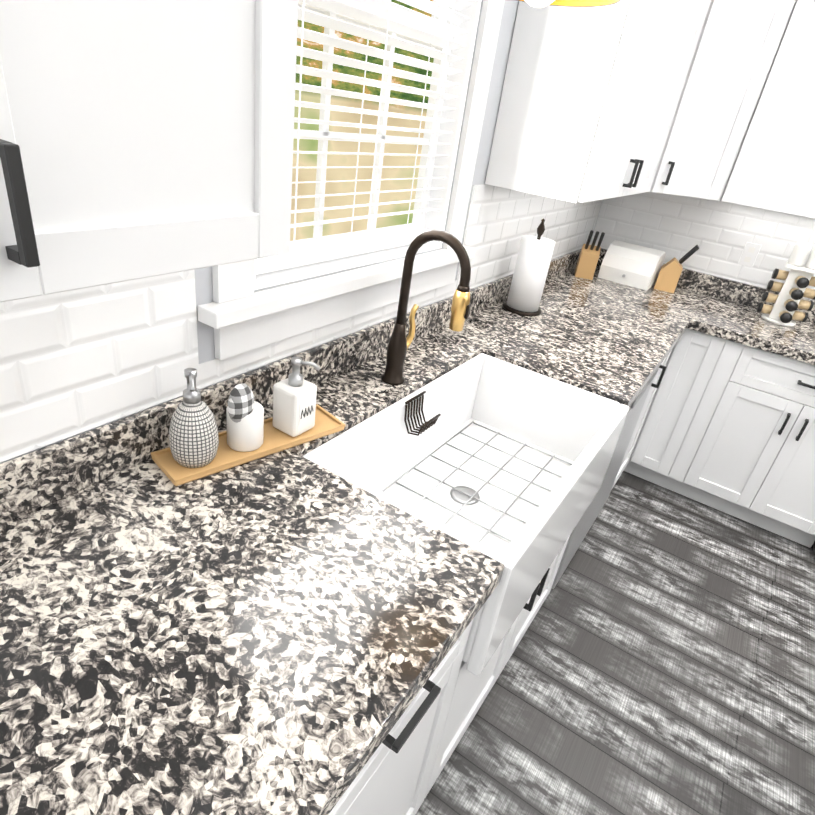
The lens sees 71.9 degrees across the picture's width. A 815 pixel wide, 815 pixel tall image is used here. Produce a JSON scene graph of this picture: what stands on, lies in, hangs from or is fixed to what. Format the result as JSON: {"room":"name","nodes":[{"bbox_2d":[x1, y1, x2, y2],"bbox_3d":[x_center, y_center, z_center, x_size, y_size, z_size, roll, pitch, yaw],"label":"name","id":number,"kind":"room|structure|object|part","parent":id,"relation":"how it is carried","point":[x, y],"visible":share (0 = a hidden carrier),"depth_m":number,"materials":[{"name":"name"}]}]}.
{"room":"kitchen","nodes":[
{"label":"kitchen","id":0,"kind":"room"},
{"bbox_2d":[0,0,601,463],"bbox_3d":[-0.978,-0.042,0.298,0.120,2.740,7.710,24,32,26],"label":"wall","id":1,"kind":"structure","parent":0,"point":[204,294],"depth_m":1.68,"materials":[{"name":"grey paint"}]},
{"bbox_2d":[0,0,297,301],"bbox_3d":[-0.448,-0.530,0.317,0.378,0.915,0.805,24,32,26],"label":"upper cabinet","id":2,"kind":"object","parent":1,"relation":"attached to","point":[151,138],"depth_m":0.55,"materials":[{"name":"white wood"}]},
{"bbox_3d":[-0.345,-0.152,0.429,0.032,0.095,0.093,24,32,26],"label":"upper cabinets handle","id":3,"kind":"part","parent":2,"relation":"part of","materials":[{"name":"black metal"}]},
{"bbox_2d":[0,184,602,461],"bbox_3d":[-0.142,-0.368,1.478,0.003,0.377,4.516,24,32,26],"label":"tiled wall","id":4,"kind":"structure","parent":1,"relation":"attached to","point":[74,362],"depth_m":1.02,"materials":[{"name":"white tile"}]},
{"bbox_2d":[197,0,504,359],"bbox_3d":[-0.060,-0.897,1.266,0.174,1.402,1.100,24,32,26],"label":"window","id":5,"kind":"structure","parent":1,"relation":"in","point":[434,220],"depth_m":1.52,"materials":[{"name":"white wood"}]},
{"bbox_2d":[256,0,471,274],"bbox_3d":[-0.064,-0.889,1.272,0.060,1.070,0.778,24,32,26],"label":"window blinds","id":6,"kind":"object","parent":5,"relation":"attached to","point":[294,258],"visible":0.65,"depth_m":1.36,"materials":[{"name":"white plastic"}]},
{"bbox_2d":[485,0,680,202],"bbox_3d":[0.616,-1.189,1.837,0.346,0.915,0.542,24,32,26],"label":"upper cabinet","id":7,"kind":"object","parent":1,"relation":"attached to","point":[579,81],"depth_m":1.73,"materials":[{"name":"white wood"}]},
{"bbox_2d":[621,0,724,195],"bbox_3d":[0.887,-1.332,2.178,0.395,0.915,0.607,24,32,26],"label":"upper cabinet","id":8,"kind":"object","parent":1,"relation":"attached to","point":[695,22],"depth_m":2.23,"materials":[{"name":"white wood"}]},
{"bbox_2d":[661,0,814,204],"bbox_3d":[1.280,-1.450,2.508,0.674,0.915,0.659,24,32,26],"label":"upper cabinet","id":9,"kind":"object","parent":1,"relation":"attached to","point":[713,100],"depth_m":2.38,"materials":[{"name":"white wood"}]},
{"bbox_2d":[622,159,674,187],"bbox_3d":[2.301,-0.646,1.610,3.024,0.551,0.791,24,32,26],"label":"handle","id":10,"kind":"object","parent":9,"relation":"attached to","point":[630,184],"visible":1,"depth_m":2.10,"materials":[{"name":"black metal"}]},
{"bbox_2d":[415,471,814,814],"bbox_3d":[1.859,2.520,-0.618,7.450,0.100,7.710,24,32,26],"label":"floor","id":11,"kind":"structure","parent":0,"point":[661,660],"depth_m":1.91,"materials":[{"name":"grey wood"}]},
{"bbox_2d":[329,798,340,814],"bbox_3d":[-0.580,0.798,0.838,0.674,0.872,0.519,24,32,26],"label":"base cabinet","id":12,"kind":"object","parent":11,"relation":"on","point":[334,811],"depth_m":0.78,"materials":[{"name":"white wood"}]},
{"bbox_2d":[337,618,473,814],"bbox_3d":[-0.332,0.648,1.186,0.674,0.872,0.622,24,32,26],"label":"base cabinet","id":13,"kind":"object","parent":11,"relation":"on","point":[387,781],"depth_m":1.11,"materials":[{"name":"white wood"}]},
{"bbox_2d":[449,581,540,757],"bbox_3d":[-0.073,0.491,1.549,0.674,0.872,0.558,24,32,26],"label":"base cabinet","id":14,"kind":"object","parent":11,"relation":"on","point":[483,683],"depth_m":1.59,"materials":[{"name":"white wood"}]},
{"bbox_2d":[521,536,569,638],"bbox_3d":[0.156,0.352,1.870,0.674,0.872,0.511,24,32,26],"label":"base cabinet","id":15,"kind":"object","parent":11,"relation":"on","point":[538,602],"depth_m":1.93,"materials":[{"name":"white wood"}]},
{"bbox_2d":[551,368,658,588],"bbox_3d":[0.529,0.156,2.342,0.644,0.867,0.742,24,32,26],"label":"dishwasher","id":16,"kind":"object","parent":11,"relation":"on","point":[585,523],"visible":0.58,"depth_m":2.20,"materials":[{"name":"white painted wood"},{"name":"black metal"}]},
{"bbox_2d":[612,351,670,487],"bbox_3d":[0.815,-0.047,2.795,0.674,0.872,0.391,24,32,26],"label":"base cabinet","id":17,"kind":"object","parent":11,"relation":"on","point":[652,390],"depth_m":2.74,"materials":[{"name":"white wood"}]},
{"bbox_2d":[0,248,723,814],"bbox_3d":[0.120,-0.010,1.447,0.720,0.145,4.518,24,32,26],"label":"countertop","id":18,"kind":"structure","parent":17,"relation":"on","point":[278,634],"depth_m":0.86,"materials":[{"name":"stone"}]},
{"bbox_2d":[151,357,345,485],"bbox_3d":[-0.315,-0.001,1.171,0.400,0.180,0.110,-19,38,-41],"label":"tray","id":19,"kind":"object","parent":18,"relation":"on","point":[300,417],"visible":1,"depth_m":1.18,"materials":[{"name":"brown wood"}]},
{"bbox_2d":[169,368,218,467],"bbox_3d":[-0.410,0.016,1.074,0.091,0.194,0.091,24,32,26],"label":"soap dispenser","id":20,"kind":"object","parent":19,"relation":"on","point":[193,437],"visible":1,"depth_m":1.05,"materials":[{"name":"white ceramic"}]},
{"bbox_2d":[381,230,470,384],"bbox_3d":[0.062,-0.243,1.461,0.224,0.429,0.103,24,32,26],"label":"faucet","id":21,"kind":"object","parent":18,"relation":"on","point":[399,344],"visible":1,"depth_m":1.42,"materials":[{"name":"brown metal"}]},
{"bbox_2d":[302,353,628,675],"bbox_3d":[0.195,0.183,1.511,0.501,0.307,0.872,24,32,26],"label":"farmhouse sink","id":22,"kind":"object","parent":18,"relation":"in","point":[505,463],"visible":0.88,"depth_m":1.59,"materials":[{"name":"white ceramic"}]},
{"bbox_2d":[404,391,440,435],"bbox_3d":[0.040,0.020,1.525,0.065,0.092,0.095,24,32,26],"label":"sponge caddy","id":23,"kind":"object","parent":22,"relation":"in","point":[424,426],"visible":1,"depth_m":1.53,"materials":[{"name":"black metal"}]},
{"bbox_2d":[502,218,554,315],"bbox_3d":[0.500,-0.568,2.252,0.164,0.367,0.164,24,32,26],"label":"paper towel holder","id":24,"kind":"object","parent":18,"relation":"on","point":[533,260],"visible":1,"depth_m":2.22,"materials":[{"name":"white paper"}]},
{"bbox_2d":[575,230,604,279],"bbox_3d":[0.956,-0.805,2.944,0.090,0.249,0.142,13,28,8],"label":"knife block","id":25,"kind":"object","parent":18,"relation":"on","point":[588,258],"visible":1,"depth_m":2.93,"materials":[{"name":"brown wood"}]},
{"bbox_2d":[598,240,665,290],"bbox_3d":[1.211,-0.774,3.028,0.265,0.185,0.252,24,32,26],"label":"bread box","id":26,"kind":"object","parent":18,"relation":"on","point":[632,265],"visible":0.98,"depth_m":2.96,"materials":[{"name":"white metal"}]},
{"bbox_2d":[654,245,698,292],"bbox_3d":[1.408,-0.735,2.943,0.142,0.249,0.090,18,30,17],"label":"knife block","id":27,"kind":"object","parent":18,"relation":"on","point":[669,274],"visible":1,"depth_m":2.93,"materials":[{"name":"brown wood"}]},
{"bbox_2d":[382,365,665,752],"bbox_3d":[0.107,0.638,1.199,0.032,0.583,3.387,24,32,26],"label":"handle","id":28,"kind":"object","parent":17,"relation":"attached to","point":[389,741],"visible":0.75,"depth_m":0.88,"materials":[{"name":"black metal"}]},
{"bbox_2d":[623,329,746,493],"bbox_3d":[1.487,-0.054,2.999,0.287,0.872,0.608,24,32,26],"label":"base cabinet","id":29,"kind":"object","parent":11,"relation":"on","point":[699,372],"depth_m":2.73,"materials":[{"name":"white wood"}]},
{"bbox_2d":[696,278,814,364],"bbox_3d":[1.829,-0.371,2.599,0.845,0.145,0.638,24,32,26],"label":"countertop","id":30,"kind":"structure","parent":29,"relation":"on","point":[730,314],"depth_m":2.62,"materials":[{"name":"stone"}]},
{"bbox_2d":[756,242,814,326],"bbox_3d":[1.829,-0.581,2.653,0.213,0.368,0.213,24,32,26],"label":"spice rack","id":31,"kind":"object","parent":30,"relation":"on","point":[798,278],"visible":1,"depth_m":2.63,"materials":[{"name":"white painted wood"},{"name":"glass"},{"name":"black plastic"}]},
{"bbox_2d":[679,346,814,547],"bbox_3d":[1.832,0.097,2.818,0.689,0.872,0.608,24,32,26],"label":"base cabinet","id":32,"kind":"object","parent":11,"relation":"on","point":[720,409],"depth_m":2.60,"materials":[{"name":"white wood"}]},
{"bbox_2d":[778,380,814,440],"bbox_3d":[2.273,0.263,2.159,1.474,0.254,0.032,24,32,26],"label":"handle","id":33,"kind":"object","parent":32,"relation":"attached to","point":[799,382],"visible":0.96,"depth_m":2.46,"materials":[{"name":"black metal"}]},
{"bbox_2d":[813,541,814,557],"bbox_3d":[2.427,0.239,2.383,0.757,1.194,0.712,24,32,26],"label":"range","id":34,"kind":"object","parent":11,"relation":"on","point":[814,549],"visible":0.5,"depth_m":2.66,"materials":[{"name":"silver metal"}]},
{"bbox_2d":[590,192,814,300],"bbox_3d":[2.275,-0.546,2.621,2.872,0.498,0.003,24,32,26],"label":"tiled wall","id":35,"kind":"structure","parent":0,"point":[720,234],"depth_m":2.96,"materials":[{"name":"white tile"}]},
{"bbox_2d":[738,242,761,266],"bbox_3d":[1.754,-0.784,2.884,0.070,0.115,0.005,24,32,26],"label":"electrical outlet plate","id":36,"kind":"object","parent":35,"relation":"attached to","point":[750,252],"visible":1,"depth_m":2.87,"materials":[{"name":"white plastic"}]},
{"bbox_2d":[737,8,814,219],"bbox_3d":[1.781,-1.311,2.393,0.603,0.915,0.380,24,32,26],"label":"upper cabinet","id":37,"kind":"object","parent":35,"relation":"attached to","point":[782,176],"depth_m":2.41,"materials":[{"name":"white wood"}]},
{"bbox_3d":[2.240,0.045,-1.958,7.450,0.100,7.710,24,32,26],"label":"ceiling","id":38,"kind":"structure","parent":0,"visible":0},
{"bbox_2d":[517,0,620,7],"bbox_3d":[0.309,-1.174,0.851,0.304,0.942,0.304,24,32,26],"label":"pendant light","id":39,"kind":"object","parent":38,"relation":"hanging from","point":[570,3],"visible":1,"depth_m":1.13,"materials":[{"name":"gold metal"}]}
]}

